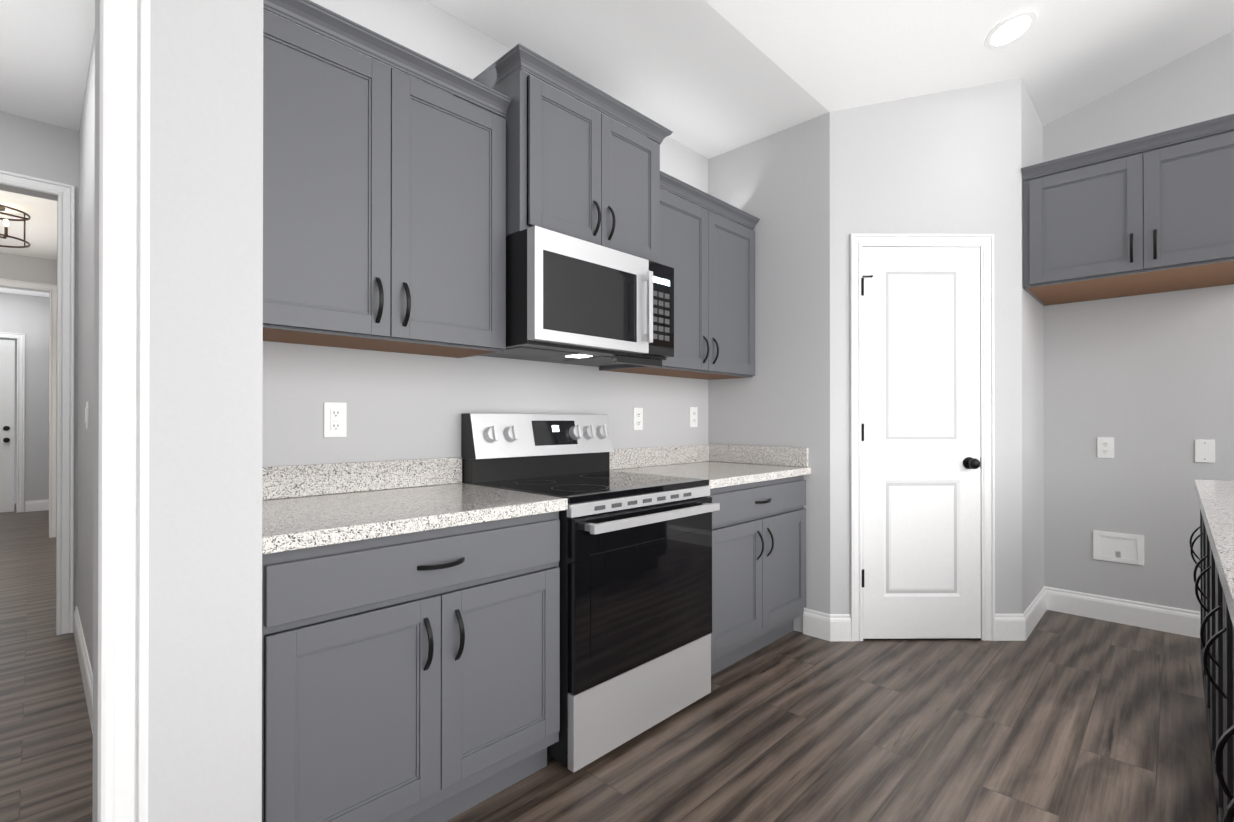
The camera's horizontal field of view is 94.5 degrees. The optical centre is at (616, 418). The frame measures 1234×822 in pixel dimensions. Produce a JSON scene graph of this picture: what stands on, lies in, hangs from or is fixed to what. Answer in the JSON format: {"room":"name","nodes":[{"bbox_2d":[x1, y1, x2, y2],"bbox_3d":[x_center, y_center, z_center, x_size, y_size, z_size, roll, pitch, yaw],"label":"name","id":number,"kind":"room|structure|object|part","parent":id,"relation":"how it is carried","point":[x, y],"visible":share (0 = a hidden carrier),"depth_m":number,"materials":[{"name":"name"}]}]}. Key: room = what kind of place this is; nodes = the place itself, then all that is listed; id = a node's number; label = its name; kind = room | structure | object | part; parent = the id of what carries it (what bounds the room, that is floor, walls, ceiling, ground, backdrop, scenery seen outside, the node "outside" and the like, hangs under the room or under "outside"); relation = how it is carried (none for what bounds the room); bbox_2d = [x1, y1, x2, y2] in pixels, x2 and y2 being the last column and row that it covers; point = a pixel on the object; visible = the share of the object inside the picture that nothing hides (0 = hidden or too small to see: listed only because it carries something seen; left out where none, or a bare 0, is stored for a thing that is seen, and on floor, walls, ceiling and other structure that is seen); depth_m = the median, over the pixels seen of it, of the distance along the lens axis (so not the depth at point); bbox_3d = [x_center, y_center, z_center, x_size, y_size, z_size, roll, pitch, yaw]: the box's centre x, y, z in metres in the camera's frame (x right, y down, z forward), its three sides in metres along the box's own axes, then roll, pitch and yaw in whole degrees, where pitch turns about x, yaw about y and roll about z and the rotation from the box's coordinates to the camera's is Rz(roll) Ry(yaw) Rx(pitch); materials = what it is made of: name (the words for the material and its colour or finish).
{"room":"kitchen","nodes":[
{"label":"kitchen","id":0,"kind":"room"},
{"bbox_2d":[0,292,49,511],"bbox_3d":[-7.759,-0.209,6.783,0.120,2.733,1.492,0,0,44],"label":"wall","id":1,"kind":"structure","parent":0,"point":[27,316],"depth_m":7.16,"materials":[{"name":"grey paint"}]},
{"bbox_2d":[0,339,14,512],"bbox_3d":[-7.765,0.087,6.721,0.107,2.116,0.916,0,0,44],"label":"front door","id":2,"kind":"structure","parent":1,"relation":"in","point":[7,398],"depth_m":7.01,"materials":[{"name":"white wood"}]},
{"bbox_2d":[0,332,24,512],"bbox_3d":[-7.741,0.049,6.698,0.023,2.216,1.092,0,0,44],"label":"door frame","id":3,"kind":"structure","parent":1,"relation":"attached to","point":[20,337],"depth_m":7.06,"materials":[{"name":"white wood"}]},
{"bbox_2d":[25,499,48,511],"bbox_3d":[-6.452,1.089,6.374,2.312,0.135,0.240,0,0,44],"label":"baseboard","id":4,"kind":"structure","parent":1,"relation":"attached to","point":[37,505],"depth_m":7.16,"materials":[{"name":"white wood"}]},
{"bbox_2d":[0,252,56,368],"bbox_3d":[-5.979,-0.215,5.124,0.115,2.733,1.372,0,0,44],"label":"wall","id":5,"kind":"structure","parent":0,"point":[26,268],"depth_m":5.43,"materials":[{"name":"grey paint"}]},
{"bbox_2d":[0,278,56,537],"bbox_3d":[-5.924,-0.076,5.082,0.022,2.455,1.358,0,0,44],"label":"door frame","id":6,"kind":"structure","parent":5,"relation":"attached to","point":[51,288],"depth_m":5.54,"materials":[{"name":"white wood"}]},
{"bbox_2d":[0,111,78,631],"bbox_3d":[-3.433,-0.223,2.633,0.115,2.733,1.372,0,0,44],"label":"wall","id":7,"kind":"structure","parent":0,"point":[37,149],"depth_m":3.02,"materials":[{"name":"grey paint"}]},
{"bbox_2d":[0,170,74,634],"bbox_3d":[-3.384,-0.054,2.584,0.022,2.395,1.341,0,0,44],"label":"door frame","id":8,"kind":"structure","parent":7,"relation":"attached to","point":[65,193],"depth_m":3.04,"materials":[{"name":"white wood"}]},
{"bbox_2d":[77,0,262,821],"bbox_3d":[-4.222,-0.242,4.424,9.486,2.783,0.255,0,0,44],"label":"wall","id":9,"kind":"structure","parent":0,"point":[205,436],"depth_m":1.13,"materials":[{"name":"grey paint"}]},
{"bbox_2d":[74,606,92,733],"bbox_3d":[-1.934,1.074,2.110,2.751,0.135,0.014,0,0,44],"label":"baseboard","id":10,"kind":"structure","parent":9,"relation":"attached to","point":[85,665],"depth_m":2.44,"materials":[{"name":"white wood"}]},
{"bbox_2d":[85,401,88,428],"bbox_3d":[-2.309,-0.015,2.483,0.072,0.118,0.009,0,0,44],"label":"light switch","id":11,"kind":"object","parent":9,"relation":"attached to","point":[87,415],"visible":1,"depth_m":2.46,"materials":[{"name":"white plastic"}]},
{"bbox_2d":[262,0,707,466],"bbox_3d":[0.153,-0.246,3.156,0.120,2.783,4.053,0,0,44],"label":"wall","id":12,"kind":"structure","parent":0,"point":[403,406],"depth_m":2.19,"materials":[{"name":"grey paint"}]},
{"bbox_2d":[324,402,346,436],"bbox_3d":[-0.953,0.004,1.931,0.010,0.118,0.072,0,0,44],"label":"outlet","id":13,"kind":"object","parent":12,"relation":"attached to","point":[335,419],"visible":1,"depth_m":1.93,"materials":[{"name":"white plastic"}]},
{"bbox_2d":[263,0,511,357],"bbox_3d":[-0.793,-0.690,1.844,0.362,0.897,0.847,0,0,44],"label":"upper cabinet","id":14,"kind":"object","parent":12,"relation":"attached to","point":[384,207],"visible":0.83,"depth_m":1.71,"materials":[{"name":"grey wood"}]},
{"bbox_2d":[457,44,672,263],"bbox_3d":[-0.198,-0.967,2.390,0.450,0.619,0.833,0,0,44],"label":"upper cabinet","id":15,"kind":"object","parent":12,"relation":"attached to","point":[575,168],"visible":0.79,"depth_m":2.17,"materials":[{"name":"grey wood"}]},
{"bbox_2d":[478,226,673,366],"bbox_3d":[-0.171,-0.442,2.361,0.527,0.428,0.756,0,0,44],"label":"microwave","id":16,"kind":"object","parent":15,"relation":"attached to","point":[572,300],"visible":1,"depth_m":2.13,"materials":[{"name":"silver plastic"}]},
{"bbox_2d":[633,408,642,429],"bbox_3d":[0.113,0.001,3.021,0.010,0.118,0.072,0,0,44],"label":"electrical outlet","id":17,"kind":"object","parent":12,"relation":"attached to","point":[637,418],"visible":1,"depth_m":3.02,"materials":[{"name":"white plastic"}]},
{"bbox_2d":[599,171,759,379],"bbox_3d":[0.362,-0.686,3.024,0.362,0.897,0.928,0,0,44],"label":"upper cabinet","id":18,"kind":"object","parent":12,"relation":"attached to","point":[708,256],"visible":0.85,"depth_m":2.92,"materials":[{"name":"grey wood"}]},
{"bbox_2d":[690,407,697,426],"bbox_3d":[0.455,-0.010,3.369,0.010,0.118,0.072,0,0,44],"label":"electrical outlet","id":19,"kind":"object","parent":12,"relation":"attached to","point":[693,416],"visible":1,"depth_m":3.37,"materials":[{"name":"white plastic"}]},
{"bbox_2d":[0,504,1217,821],"bbox_3d":[-1.720,1.146,3.391,15.500,0.001,9.500,0,0,44],"label":"floor","id":20,"kind":"structure","parent":0,"point":[1056,716],"depth_m":2.05,"materials":[{"name":"laminate"}]},
{"bbox_2d":[262,511,559,821],"bbox_3d":[-0.684,0.715,1.730,0.671,0.850,0.842,0,0,44],"label":"base cabinet","id":21,"kind":"object","parent":20,"relation":"on","point":[411,677],"visible":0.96,"depth_m":1.46,"materials":[{"name":"grey wood"}]},
{"bbox_2d":[262,457,567,553],"bbox_3d":[-0.687,0.220,1.737,0.658,0.139,0.849,0,0,44],"label":"countertop","id":22,"kind":"structure","parent":21,"relation":"on","point":[309,506],"depth_m":1.74,"materials":[{"name":"stone"}]},
{"bbox_2d":[461,413,719,772],"bbox_3d":[-0.093,0.560,2.282,0.736,1.163,0.758,0,0,44],"label":"range","id":23,"kind":"object","parent":20,"relation":"on","point":[635,564],"visible":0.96,"depth_m":2.07,"materials":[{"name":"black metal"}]},
{"bbox_2d":[707,475,805,675],"bbox_3d":[0.472,0.719,2.911,0.671,0.850,0.920,0,0,44],"label":"base cabinet","id":24,"kind":"object","parent":20,"relation":"on","point":[758,565],"visible":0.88,"depth_m":2.67,"materials":[{"name":"grey wood"}]},
{"bbox_2d":[610,444,810,488],"bbox_3d":[0.468,0.224,2.917,0.658,0.139,0.928,0,0,44],"label":"countertop","id":25,"kind":"structure","parent":24,"relation":"on","point":[717,466],"depth_m":3.05,"materials":[{"name":"stone"}]},
{"bbox_2d":[1189,510,1233,821],"bbox_3d":[1.828,0.713,1.079,1.023,0.850,2.672,0,0,44],"label":"kitchen island","id":26,"kind":"object","parent":20,"relation":"on","point":[1217,642],"visible":0.73,"depth_m":1.38,"materials":[{"name":"grey wood"}]},
{"bbox_2d":[1194,480,1233,626],"bbox_3d":[1.851,0.269,1.067,1.040,0.037,2.730,0,0,44],"label":"island countertop","id":27,"kind":"structure","parent":26,"relation":"on","point":[1215,498],"depth_m":1.37,"materials":[{"name":"stone"}]},
{"bbox_2d":[0,0,1233,297],"bbox_3d":[-1.953,-2.277,2.522,14.600,1.445,7.915,0,0,44],"label":"ceiling","id":28,"kind":"structure","parent":0,"point":[1060,58],"depth_m":2.63,"materials":[{"name":"white paint"}]},
{"bbox_2d":[0,205,30,247],"bbox_3d":[-4.535,-1.422,4.127,0.408,0.253,0.408,0,0,44],"label":"chandelier","id":29,"kind":"object","parent":28,"relation":"hanging from","point":[5,235],"visible":1,"depth_m":4.20,"materials":[{"name":"brown metal"}]},
{"bbox_2d":[984,10,1036,48],"bbox_3d":[1.801,-1.777,2.613,0.204,0.007,0.204,0,-15,-46],"label":"recessed light","id":30,"kind":"object","parent":28,"relation":"in","point":[1011,29],"visible":1,"depth_m":2.60,"materials":[{"name":"white plastic"}]},
{"bbox_2d":[708,78,1043,632],"bbox_3d":[1.568,-0.342,3.502,1.519,2.977,1.440,0,0,44],"label":"wall","id":31,"kind":"structure","parent":0,"point":[813,194],"depth_m":2.96,"materials":[{"name":"grey paint"}]},
{"bbox_2d":[803,608,850,640],"bbox_3d":[1.103,1.077,2.987,0.229,0.135,0.091,0,0,44],"label":"baseboard","id":32,"kind":"structure","parent":31,"relation":"attached to","point":[826,626],"depth_m":2.94,"materials":[{"name":"white wood"}]},
{"bbox_2d":[861,247,980,638],"bbox_3d":[1.574,0.123,2.918,0.626,2.022,0.078,0,0,-1],"label":"pantry door","id":33,"kind":"structure","parent":31,"relation":"in","point":[921,404],"depth_m":2.95,"materials":[{"name":"white wood"}]},
{"bbox_3d":[1.574,0.064,2.914,0.626,1.605,0.070,0,0,-1],"label":"pantry door hardware","id":34,"kind":"part","parent":33,"relation":"part of","materials":[{"name":"white wood"}]},
{"bbox_2d":[850,234,994,641],"bbox_3d":[1.576,0.095,2.944,0.742,2.098,0.019,0,0,-1],"label":"door frame","id":35,"kind":"structure","parent":31,"relation":"attached to","point":[857,241],"depth_m":2.94,"materials":[{"name":"white wood"}]},
{"bbox_2d":[1043,31,1233,611],"bbox_3d":[4.298,-0.961,1.852,4.735,4.203,0.120,0,0,44],"label":"wall","id":36,"kind":"structure","parent":0,"point":[1146,381],"depth_m":3.15,"materials":[{"name":"grey paint"}]},
{"bbox_2d":[995,586,1199,640],"bbox_3d":[3.906,1.072,1.581,4.726,0.135,0.804,0,0,44],"label":"baseboard","id":37,"kind":"structure","parent":36,"relation":"attached to","point":[1021,627],"depth_m":3.13,"materials":[{"name":"white wood"}]},
{"bbox_2d":[1097,437,1113,457],"bbox_3d":[2.778,0.164,3.244,0.072,0.118,0.010,0,0,44],"label":"outlet","id":38,"kind":"object","parent":36,"relation":"attached to","point":[1105,447],"visible":1,"depth_m":3.24,"materials":[{"name":"white plastic"}]},
{"bbox_2d":[1093,530,1143,565],"bbox_3d":[2.817,0.724,3.207,0.215,0.165,0.006,0,0,44],"label":"outlet box","id":39,"kind":"object","parent":36,"relation":"attached to","point":[1119,547],"visible":1,"depth_m":3.20,"materials":[{"name":"white plastic"}]},
{"bbox_2d":[1021,114,1233,305],"bbox_3d":[2.671,-0.990,2.864,0.949,0.615,0.706,0,0,44],"label":"upper cabinet","id":40,"kind":"object","parent":36,"relation":"attached to","point":[1151,214],"visible":1,"depth_m":2.70,"materials":[{"name":"grey wood"}]},
{"bbox_2d":[1195,440,1214,462],"bbox_3d":[3.061,0.168,2.970,0.072,0.118,0.006,0,0,44],"label":"blank wall plate","id":41,"kind":"object","parent":36,"relation":"attached to","point":[1204,450],"visible":1,"depth_m":2.97,"materials":[{"name":"white plastic"}]},
{"bbox_3d":[-0.254,-0.973,-2.160,5.629,4.200,3.607,0,0,44],"label":"wall","id":42,"kind":"structure","parent":0,"visible":0},
{"bbox_2d":[97,0,149,821],"bbox_3d":[-1.318,-0.078,0.593,0.023,2.428,1.293,0,0,44],"label":"door frame","id":43,"kind":"structure","parent":42,"relation":"attached to","point":[123,436],"depth_m":1.03,"materials":[{"name":"white wood"}]}
]}

